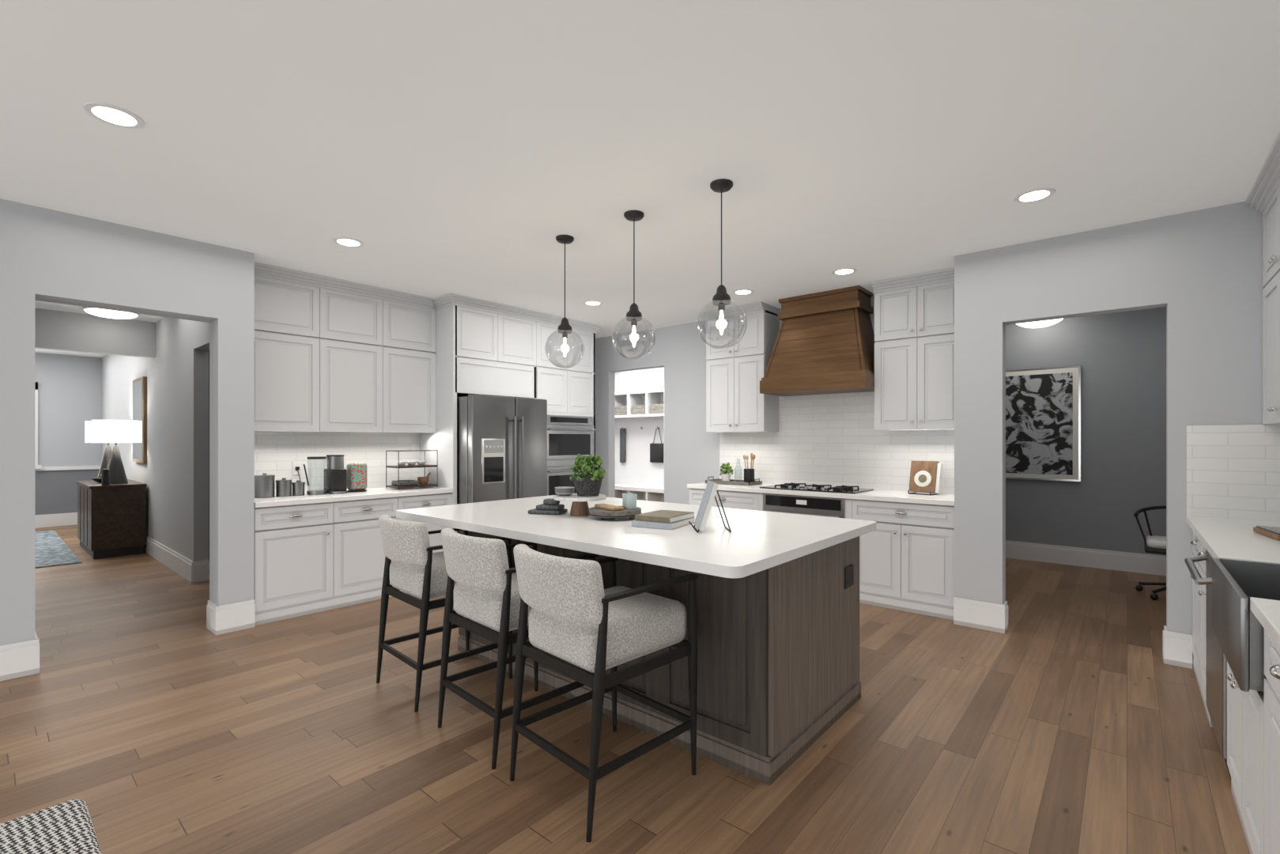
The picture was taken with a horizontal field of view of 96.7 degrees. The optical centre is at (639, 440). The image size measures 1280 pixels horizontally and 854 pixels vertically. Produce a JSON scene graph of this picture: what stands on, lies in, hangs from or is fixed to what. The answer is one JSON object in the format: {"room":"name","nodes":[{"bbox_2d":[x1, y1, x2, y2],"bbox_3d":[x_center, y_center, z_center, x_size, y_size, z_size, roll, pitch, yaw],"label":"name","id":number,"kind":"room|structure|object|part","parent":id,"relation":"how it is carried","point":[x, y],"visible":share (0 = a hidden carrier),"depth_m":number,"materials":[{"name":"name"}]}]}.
{"room":"kitchen","nodes":[
{"label":"kitchen","id":0,"kind":"room"},
{"bbox_2d":[34,352,101,514],"bbox_3d":[-8.566,-0.005,6.847,4.520,2.770,3.500,0,0,41],"label":"wall","id":1,"kind":"structure","parent":0,"point":[69,387],"depth_m":9.24,"materials":[{"name":"paint"}]},
{"bbox_2d":[34,381,100,528],"bbox_3d":[-10.126,0.230,8.262,0.070,2.300,3.380,0,0,41],"label":"trim","id":2,"kind":"structure","parent":1,"relation":"attached to","point":[71,518],"depth_m":9.10,"materials":[{"name":"white wood"}]},
{"bbox_2d":[0,536,1192,681],"bbox_3d":[-3.090,1.280,5.739,14.000,0.200,11.100,0,0,41],"label":"baseboard","id":3,"kind":"structure","parent":1,"relation":"attached to","point":[18,659],"depth_m":4.20,"materials":[{"name":"white wood"}]},
{"bbox_2d":[34,307,209,561],"bbox_3d":[-6.418,-0.005,6.535,7.950,2.770,1.420,0,0,41],"label":"wall","id":4,"kind":"structure","parent":0,"point":[172,353],"depth_m":6.20,"materials":[{"name":"paint"}]},
{"bbox_2d":[132,376,146,463],"bbox_3d":[-6.397,-0.255,7.266,0.730,1.070,0.037,0,0,41],"label":"mirror","id":5,"kind":"object","parent":4,"relation":"attached to","point":[139,385],"visible":0.93,"depth_m":7.11,"materials":[{"name":"brown metal"}]},
{"bbox_2d":[0,198,254,645],"bbox_3d":[-4.580,-0.005,2.700,0.630,2.770,4.545,0,0,41],"label":"wall","id":6,"kind":"structure","parent":0,"point":[47,254],"depth_m":3.67,"materials":[{"name":"paint"}]},
{"bbox_2d":[208,350,209,562],"bbox_3d":[-3.558,-0.005,5.785,1.590,2.770,1.160,0,0,41],"label":"wall","id":7,"kind":"structure","parent":0,"point":[209,350],"depth_m":5.87,"materials":[{"name":"grey paint"}]},
{"bbox_2d":[0,524,1249,853],"bbox_3d":[-3.105,1.410,5.752,14.400,0.060,11.500,0,0,41],"label":"floor","id":8,"kind":"structure","parent":0,"point":[1067,730],"depth_m":2.57,"materials":[{"name":"brown wood"}]},
{"bbox_2d":[0,798,101,853],"bbox_3d":[-1.419,1.153,0.972,0.760,0.455,0.750,0,0,41],"label":"rug","id":9,"kind":"object","parent":8,"relation":"on","point":[66,827],"visible":1,"depth_m":1.34,"materials":[{"name":"black fabric"}]},
{"bbox_2d":[34,529,81,568],"bbox_3d":[-8.395,1.374,6.648,3.500,0.012,2.380,0,0,41],"label":"rug","id":10,"kind":"object","parent":8,"relation":"on","point":[50,549],"visible":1,"depth_m":7.01,"materials":[{"name":"fabric"}]},
{"bbox_2d":[75,479,147,558],"bbox_3d":[-6.709,0.955,7.202,1.390,0.850,0.505,0,0,41],"label":"sideboard","id":11,"kind":"object","parent":8,"relation":"on","point":[112,518],"visible":0.94,"depth_m":6.79,"materials":[{"name":"brown wood"}]},
{"bbox_2d":[91,474,101,483],"bbox_3d":[-6.723,0.476,7.139,0.240,0.105,0.240,0,0,41],"label":"bowl","id":12,"kind":"object","parent":11,"relation":"on","point":[99,480],"visible":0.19,"depth_m":7.05,"materials":[{"name":"black ceramic"}]},
{"bbox_2d":[85,420,112,477],"bbox_3d":[-6.906,0.141,7.387,0.430,0.775,0.430,0,0,41],"label":"table lamp","id":13,"kind":"object","parent":11,"relation":"on","point":[107,451],"visible":0.36,"depth_m":7.32,"materials":[{"name":"black metal"}]},
{"bbox_2d":[101,468,109,485],"bbox_3d":[-6.315,0.434,6.724,0.070,0.190,0.070,0,0,41],"label":"vase","id":14,"kind":"object","parent":11,"relation":"on","point":[105,472],"visible":1,"depth_m":6.70,"materials":[{"name":"black ceramic"}]},
{"bbox_2d":[91,419,139,483],"bbox_3d":[-6.427,0.141,6.977,0.430,0.775,0.430,0,0,41],"label":"table lamp","id":15,"kind":"object","parent":11,"relation":"on","point":[103,431],"visible":0.92,"depth_m":6.89,"materials":[{"name":"white fabric"}]},
{"bbox_2d":[254,261,603,625],"bbox_3d":[-1.800,-0.004,5.700,0.945,2.768,3.618,0,0,41],"label":"kitchen cabinets","id":16,"kind":"object","parent":8,"relation":"on","point":[360,372],"visible":0.71,"depth_m":5.29,"materials":[{"name":"white wood"}]},
{"bbox_2d":[254,472,305,498],"bbox_3d":[-2.967,0.362,4.683,0.146,0.194,0.361,0,0,41],"label":"canister set","id":17,"kind":"object","parent":16,"relation":"on","point":[264,484],"visible":0.98,"depth_m":4.64,"materials":[{"name":"silver metal"}]},
{"bbox_2d":[291,461,301,493],"bbox_3d":[-2.990,0.323,4.936,0.110,0.265,0.130,0,0,41],"label":"outlet","id":18,"kind":"object","parent":16,"relation":"in","point":[296,466],"visible":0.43,"depth_m":4.98,"materials":[{"name":"white plastic"}]},
{"bbox_2d":[303,456,326,494],"bbox_3d":[-2.777,0.299,4.866,0.171,0.320,0.150,0,0,-27],"label":"coffee maker","id":19,"kind":"object","parent":16,"relation":"on","point":[319,492],"visible":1,"depth_m":4.81,"materials":[{"name":"silver metal"}]},
{"bbox_2d":[324,454,347,494],"bbox_3d":[-2.655,0.293,4.972,0.220,0.332,0.140,0,0,41],"label":"brewer","id":20,"kind":"object","parent":16,"relation":"in","point":[335,476],"visible":0.97,"depth_m":4.93,"materials":[{"name":"black metal"}]},
{"bbox_2d":[254,486,453,507],"bbox_3d":[-2.562,0.480,5.043,0.642,0.040,1.630,0,0,41],"label":"countertop","id":21,"kind":"structure","parent":16,"relation":"on","point":[371,492],"depth_m":4.79,"materials":[{"name":"white stone"}]},
{"bbox_2d":[346,462,366,491],"bbox_3d":[-2.550,0.329,5.125,0.160,0.260,0.160,0,0,41],"label":"toaster","id":22,"kind":"object","parent":16,"relation":"on","point":[356,472],"visible":0.97,"depth_m":5.07,"materials":[{"name":"multicoloured metal"}]},
{"bbox_2d":[385,449,437,490],"bbox_3d":[-2.203,0.277,5.500,0.247,0.364,0.398,0,0,41],"label":"rack","id":23,"kind":"object","parent":16,"relation":"on","point":[422,481],"visible":1,"depth_m":5.43,"materials":[{"name":"black metal"}]},
{"bbox_2d":[456,394,547,532],"bbox_3d":[-1.575,0.472,5.943,0.918,1.815,0.910,0,0,41],"label":"fridge","id":24,"kind":"object","parent":16,"relation":"in","point":[502,439],"depth_m":5.58,"materials":[{"name":"silver metal"}]},
{"bbox_2d":[547,415,596,495],"bbox_3d":[-1.014,0.198,6.753,0.676,0.965,0.780,0,0,41],"label":"oven","id":25,"kind":"object","parent":16,"relation":"in","point":[568,436],"depth_m":6.52,"materials":[{"name":"silver metal"}]},
{"bbox_2d":[376,513,512,711],"bbox_3d":[-1.135,0.901,3.257,0.537,0.959,0.629,0,0,44],"label":"stool","id":26,"kind":"object","parent":8,"relation":"on","point":[413,569],"visible":0.77,"depth_m":3.02,"materials":[{"name":"grey fabric"}]},
{"bbox_3d":[-1.103,0.758,3.291,0.444,0.173,0.535,0,0,44],"label":"seat","id":27,"kind":"part","parent":26,"relation":"part of","materials":[{"name":"fabric"}]},
{"bbox_2d":[437,528,597,769],"bbox_3d":[-0.607,0.901,2.752,0.537,0.959,0.629,0,0,45],"label":"stool","id":28,"kind":"object","parent":8,"relation":"on","point":[485,592],"visible":0.73,"depth_m":2.51,"materials":[{"name":"grey fabric"}]},
{"bbox_3d":[-0.574,0.758,2.785,0.444,0.173,0.535,0,0,45],"label":"seat","id":29,"kind":"part","parent":28,"relation":"part of","materials":[{"name":"fabric"}]},
{"bbox_2d":[509,543,698,842],"bbox_3d":[-0.162,0.901,2.319,0.629,0.959,0.537,0,0,-44],"label":"stool","id":30,"kind":"object","parent":8,"relation":"on","point":[594,628],"visible":1,"depth_m":2.15,"materials":[{"name":"grey fabric"}]},
{"bbox_3d":[-0.129,0.758,2.351,0.535,0.173,0.444,0,0,-44],"label":"seat","id":31,"kind":"part","parent":30,"relation":"part of","materials":[{"name":"fabric"}]},
{"bbox_2d":[396,494,876,785],"bbox_3d":[-0.125,0.905,3.260,2.430,0.950,1.450,0,0,41],"label":"kitchen island","id":32,"kind":"object","parent":8,"relation":"on","point":[777,594],"visible":0.59,"depth_m":2.54,"materials":[{"name":"brown wood"}]},
{"bbox_2d":[396,494,876,577],"bbox_3d":[-0.125,0.450,3.260,2.430,0.040,1.450,0,0,41],"label":"island countertop","id":33,"kind":"structure","parent":32,"relation":"on","point":[757,541],"depth_m":2.68,"materials":[{"name":"white stone"}]},
{"bbox_2d":[527,498,567,514],"bbox_3d":[-0.544,0.387,3.362,0.200,0.085,0.140,0,0,16],"label":"towel","id":34,"kind":"object","parent":33,"relation":"on","point":[549,506],"visible":0.97,"depth_m":3.32,"materials":[{"name":"grey fabric"}]},
{"bbox_2d":[553,493,606,516],"bbox_3d":[-0.347,0.374,3.285,0.304,0.110,0.304,0,0,41],"label":"cake stand","id":35,"kind":"object","parent":33,"relation":"on","point":[579,507],"visible":0.83,"depth_m":3.23,"materials":[{"name":"brown wood"}]},
{"bbox_2d":[555,486,574,495],"bbox_3d":[-0.436,0.295,3.296,0.116,0.046,0.116,0,0,41],"label":"bowls","id":36,"kind":"object","parent":35,"relation":"on","point":[562,490],"visible":1,"depth_m":3.26,"materials":[{"name":"grey ceramic"}]},
{"bbox_2d":[570,453,605,496],"bbox_3d":[-0.304,0.197,3.289,0.212,0.242,0.224,0,0,3],"label":"potted plant","id":37,"kind":"object","parent":35,"relation":"on","point":[586,484],"visible":1,"depth_m":3.24,"materials":[{"name":"green plant"}]},
{"bbox_2d":[588,505,641,519],"bbox_3d":[-0.138,0.404,3.159,0.294,0.050,0.294,0,0,41],"label":"tray","id":38,"kind":"object","parent":33,"relation":"on","point":[601,513],"visible":0.88,"depth_m":3.05,"materials":[{"name":"brown wood"}]},
{"bbox_2d":[594,503,623,510],"bbox_3d":[-0.173,0.369,3.150,0.070,0.018,0.200,0,0,-34],"label":"board","id":39,"kind":"object","parent":38,"relation":"on","point":[605,506],"visible":1,"depth_m":3.10,"materials":[{"name":"brown wood"}]},
{"bbox_2d":[622,493,637,509],"bbox_3d":[-0.058,0.339,3.180,0.064,0.078,0.129,0,0,-17],"label":"cups","id":40,"kind":"object","parent":38,"relation":"on","point":[628,500],"visible":1,"depth_m":3.13,"materials":[{"name":"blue ceramic"}]},
{"bbox_2d":[631,509,694,529],"bbox_3d":[0.125,0.402,2.909,0.226,0.055,0.280,0,0,29],"label":"books","id":41,"kind":"object","parent":33,"relation":"on","point":[669,519],"visible":0.98,"depth_m":2.82,"materials":[{"name":"paper"}]},
{"bbox_2d":[688,480,731,532],"bbox_3d":[0.333,0.314,2.730,0.185,0.234,0.174,0,0,-1],"label":"easel","id":42,"kind":"object","parent":33,"relation":"on","point":[711,489],"visible":1,"depth_m":2.65,"materials":[{"name":"paper"}]},
{"bbox_2d":[844,563,853,589],"bbox_3d":[1.075,0.699,2.924,0.006,0.107,0.110,0,0,41],"label":"outlet","id":43,"kind":"object","parent":32,"relation":"attached to","point":[848,568],"depth_m":2.92,"materials":[{"name":"black plastic"}]},
{"bbox_2d":[615,388,664,502],"bbox_3d":[-0.080,0.270,9.939,1.650,2.220,0.395,0,0,41],"label":"locker","id":44,"kind":"object","parent":8,"relation":"on","point":[640,413],"visible":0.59,"depth_m":9.98,"materials":[{"name":"white wood"}]},
{"bbox_2d":[619,428,626,462],"bbox_3d":[-0.311,0.090,10.308,0.120,0.620,0.055,0,0,41],"label":"hanging towel","id":45,"kind":"object","parent":44,"relation":"hanging from","point":[622,431],"visible":1,"depth_m":10.28,"materials":[{"name":"grey fabric"}]},
{"bbox_2d":[649,427,664,462],"bbox_3d":[0.301,0.084,9.777,0.300,0.591,0.065,0,0,41],"label":"hanging bag","id":46,"kind":"object","parent":44,"relation":"hanging from","point":[656,451],"visible":0.83,"depth_m":9.75,"materials":[{"name":"black fabric"}]},
{"bbox_2d":[687,267,954,619],"bbox_3d":[1.641,-0.004,5.380,2.515,2.768,0.685,0,0,41],"label":"kitchen cabinets","id":47,"kind":"object","parent":8,"relation":"on","point":[834,414],"visible":0.77,"depth_m":5.19,"materials":[{"name":"white wood"}]},
{"bbox_2d":[705,476,762,485],"bbox_3d":[0.987,0.427,6.027,0.571,0.064,0.260,0,0,41],"label":"serving tray","id":48,"kind":"object","parent":47,"relation":"on","point":[732,481],"visible":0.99,"depth_m":5.92,"materials":[{"name":"brown wood"}]},
{"bbox_2d":[719,462,733,481],"bbox_3d":[0.930,0.341,6.110,0.148,0.211,0.130,0,0,-2],"label":"herb pot","id":49,"kind":"object","parent":48,"relation":"on","point":[726,475],"visible":0.99,"depth_m":6.08,"materials":[{"name":"white ceramic"}]},
{"bbox_2d":[743,453,755,482],"bbox_3d":[1.136,0.286,5.926,0.128,0.319,0.113,0,0,41],"label":"utensil crock","id":50,"kind":"object","parent":48,"relation":"on","point":[749,473],"visible":0.88,"depth_m":5.88,"materials":[{"name":"black ceramic"}]},
{"bbox_2d":[762,493,845,518],"bbox_3d":[1.548,0.623,5.252,0.780,0.235,0.368,0,0,41],"label":"oven","id":51,"kind":"object","parent":47,"relation":"in","point":[802,504],"depth_m":5.12,"materials":[{"name":"silver metal"}]},
{"bbox_2d":[759,482,873,493],"bbox_3d":[1.659,0.442,5.382,0.920,0.036,0.485,0,0,41],"label":"cooktop","id":52,"kind":"object","parent":47,"relation":"in","point":[786,486],"depth_m":5.27,"materials":[{"name":"black metal"}]},
{"bbox_2d":[759,285,875,396],"bbox_3d":[1.726,-0.924,5.418,1.025,0.928,0.517,0,0,41],"label":"hood","id":53,"kind":"object","parent":47,"relation":"attached to","point":[825,345],"depth_m":5.26,"materials":[{"name":"brown wood"}]},
{"bbox_2d":[687,482,954,505],"bbox_3d":[1.655,0.480,5.397,2.515,0.040,0.642,0,0,41],"label":"countertop","id":54,"kind":"structure","parent":47,"relation":"on","point":[892,496],"depth_m":4.92,"materials":[{"name":"white stone"}]},
{"bbox_2d":[907,460,943,494],"bbox_3d":[2.435,0.318,4.867,0.163,0.284,0.245,0,0,-41],"label":"cookbook stand","id":55,"kind":"object","parent":47,"relation":"on","point":[925,476],"visible":1,"depth_m":4.85,"materials":[{"name":"brown wood"}]},
{"bbox_2d":[1133,505,1166,600],"bbox_3d":[4.729,0.987,5.001,0.592,0.786,0.547,0,0,41],"label":"office chair","id":56,"kind":"object","parent":8,"relation":"on","point":[1153,544],"visible":0.35,"depth_m":5.07,"materials":[{"name":"black metal"}]},
{"bbox_2d":[1184,132,1279,853],"bbox_3d":[2.248,-0.004,1.759,0.706,2.768,3.997,0,0,41],"label":"kitchen cabinets","id":57,"kind":"object","parent":8,"relation":"on","point":[1233,471],"visible":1,"depth_m":2.54,"materials":[{"name":"white wood"}]},
{"bbox_2d":[1184,548,1230,779],"bbox_3d":[2.713,0.943,2.337,0.659,0.875,0.614,0,0,41],"label":"dishwasher","id":58,"kind":"object","parent":57,"relation":"in","point":[1216,662],"depth_m":2.46,"materials":[{"name":"silver metal"}]},
{"bbox_2d":[1186,516,1279,649],"bbox_3d":[2.272,0.480,1.738,0.642,0.040,3.996,0,0,41],"label":"countertop","id":59,"kind":"structure","parent":57,"relation":"on","point":[1225,538],"depth_m":2.50,"materials":[{"name":"white stone"}]},
{"bbox_2d":[1212,558,1279,691],"bbox_3d":[2.262,0.392,1.776,0.617,0.705,0.750,0,0,41],"label":"sink","id":60,"kind":"object","parent":57,"relation":"in","point":[1240,635],"depth_m":1.89,"materials":[{"name":"silver metal"}]},
{"bbox_2d":[1253,525,1279,540],"bbox_3d":[3.105,0.443,2.673,0.240,0.032,0.300,0,0,33],"label":"cutting board","id":61,"kind":"object","parent":57,"relation":"on","point":[1274,532],"visible":1,"depth_m":2.73,"materials":[{"name":"brown wood"}]},
{"bbox_2d":[615,366,664,392],"bbox_3d":[-0.081,-0.005,8.916,3.720,2.770,2.200,0,0,41],"label":"wall","id":62,"kind":"structure","parent":0,"point":[649,379],"depth_m":10.14,"materials":[{"name":"paint"}]},
{"bbox_2d":[0,0,1279,357],"bbox_3d":[-3.105,-1.430,5.752,14.400,0.080,11.500,0,0,41],"label":"ceiling","id":63,"kind":"structure","parent":0,"point":[455,141],"depth_m":2.58,"materials":[{"name":"paint"}]},
{"bbox_2d":[83,306,139,318],"bbox_3d":[-5.672,-1.355,6.107,0.444,0.069,0.444,0,0,41],"label":"ceiling light","id":64,"kind":"object","parent":63,"relation":"attached to","point":[106,313],"depth_m":6.02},
{"bbox_2d":[83,101,144,128],"bbox_3d":[-2.247,-1.387,2.434,0.196,0.006,0.196,0,0,41],"label":"recessed light","id":65,"kind":"object","parent":63,"relation":"in","point":[115,115],"visible":1,"depth_m":2.43,"materials":[{"name":"white plastic"}]},
{"bbox_2d":[332,237,363,247],"bbox_3d":[-2.041,-1.387,3.984,0.196,0.006,0.196,0,0,41],"label":"recessed light","id":66,"kind":"object","parent":63,"relation":"in","point":[344,241],"visible":1,"depth_m":3.98,"materials":[{"name":"white plastic"}]},
{"bbox_2d":[544,234,584,368],"bbox_3d":[-0.515,-0.943,3.903,0.270,0.895,0.270,0,0,41],"label":"pendant light","id":67,"kind":"object","parent":63,"relation":"hanging from","point":[564,328],"visible":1,"depth_m":3.89,"materials":[{"name":"black metal"}]},
{"bbox_3d":[-0.515,-0.626,3.903,0.270,0.262,0.270,0,0,41],"label":"globe","id":68,"kind":"part","parent":67,"relation":"part of","materials":[{"name":"clear glass"}]},
{"bbox_3d":[-0.515,-0.637,3.903,0.022,0.135,0.022,0,0,41],"label":"bulb","id":69,"kind":"part","parent":67,"relation":"part of","materials":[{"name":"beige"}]},
{"bbox_2d":[583,300,602,305],"bbox_3d":[-0.475,-1.387,5.748,0.196,0.006,0.196,0,0,41],"label":"recessed light","id":70,"kind":"object","parent":63,"relation":"in","point":[588,302],"visible":1,"depth_m":5.74,"materials":[{"name":"white plastic"}]},
{"bbox_2d":[611,210,656,359],"bbox_3d":[-0.037,-0.943,3.494,0.270,0.895,0.270,0,0,41],"label":"pendant light","id":71,"kind":"object","parent":63,"relation":"hanging from","point":[633,315],"visible":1,"depth_m":3.48,"materials":[{"name":"black metal"}]},
{"bbox_3d":[-0.037,-0.626,3.494,0.270,0.262,0.270,0,0,41],"label":"globe","id":72,"kind":"part","parent":71,"relation":"part of","materials":[{"name":"clear glass"}]},
{"bbox_3d":[-0.037,-0.637,3.494,0.022,0.135,0.022,0,0,41],"label":"bulb","id":73,"kind":"part","parent":71,"relation":"part of","materials":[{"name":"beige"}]},
{"bbox_2d":[696,178,747,349],"bbox_3d":[0.442,-0.943,3.084,0.270,0.895,0.270,0,0,41],"label":"pendant light","id":74,"kind":"object","parent":63,"relation":"hanging from","point":[721,299],"visible":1,"depth_m":3.07,"materials":[{"name":"black metal"}]},
{"bbox_3d":[0.442,-0.637,3.084,0.022,0.135,0.022,0,0,41],"label":"bulb","id":75,"kind":"part","parent":74,"relation":"part of","materials":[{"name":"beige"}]},
{"bbox_3d":[0.442,-0.626,3.084,0.270,0.262,0.270,0,0,41],"label":"globe","id":76,"kind":"part","parent":74,"relation":"part of","materials":[{"name":"clear glass"}]},
{"bbox_2d":[732,289,753,294],"bbox_3d":[0.965,-1.387,5.319,0.196,0.006,0.196,0,0,41],"label":"recessed light","id":77,"kind":"object","parent":63,"relation":"in","point":[739,292],"visible":1,"depth_m":5.31,"materials":[{"name":"white"}]},
{"bbox_2d":[831,267,857,275],"bbox_3d":[1.679,-1.387,4.673,0.196,0.006,0.196,0,0,41],"label":"recessed light","id":78,"kind":"object","parent":63,"relation":"in","point":[842,271],"visible":1,"depth_m":4.66,"materials":[{"name":"white"}]},
{"bbox_2d":[1013,187,1055,203],"bbox_3d":[2.235,-1.387,3.226,0.196,0.006,0.196,0,0,41],"label":"recessed light","id":79,"kind":"object","parent":63,"relation":"in","point":[1036,194],"visible":1,"depth_m":3.22,"materials":[{"name":"white"}]},
{"bbox_2d":[1015,318,1062,328],"bbox_3d":[4.336,-1.309,6.187,0.524,0.159,0.524,0,0,41],"label":"ceiling light","id":80,"kind":"object","parent":63,"relation":"attached to","point":[1037,324],"depth_m":6.11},
{"bbox_2d":[595,292,874,504],"bbox_3d":[1.178,-0.005,6.311,4.680,2.770,0.120,0,0,41],"label":"wall","id":81,"kind":"structure","parent":0,"point":[691,453],"depth_m":6.91,"materials":[{"name":"paint"}]},
{"bbox_2d":[1005,306,1166,555],"bbox_3d":[4.093,-0.005,5.019,2.390,2.770,3.090,0,0,41],"label":"wall","id":82,"kind":"structure","parent":0,"point":[1121,356],"depth_m":6.12,"materials":[{"name":"paint"}]},
{"bbox_2d":[1005,365,1080,481],"bbox_3d":[4.522,-0.185,6.500,0.815,1.270,0.037,0,0,41],"label":"picture","id":83,"kind":"object","parent":82,"relation":"attached to","point":[1043,405],"visible":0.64,"depth_m":6.43,"materials":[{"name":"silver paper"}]},
{"bbox_2d":[954,201,1264,668],"bbox_3d":[3.408,-0.005,3.941,2.030,2.770,0.820,0,0,41],"label":"wall","id":84,"kind":"structure","parent":0,"point":[1205,266],"depth_m":3.64,"materials":[{"name":"paint"}]}
]}

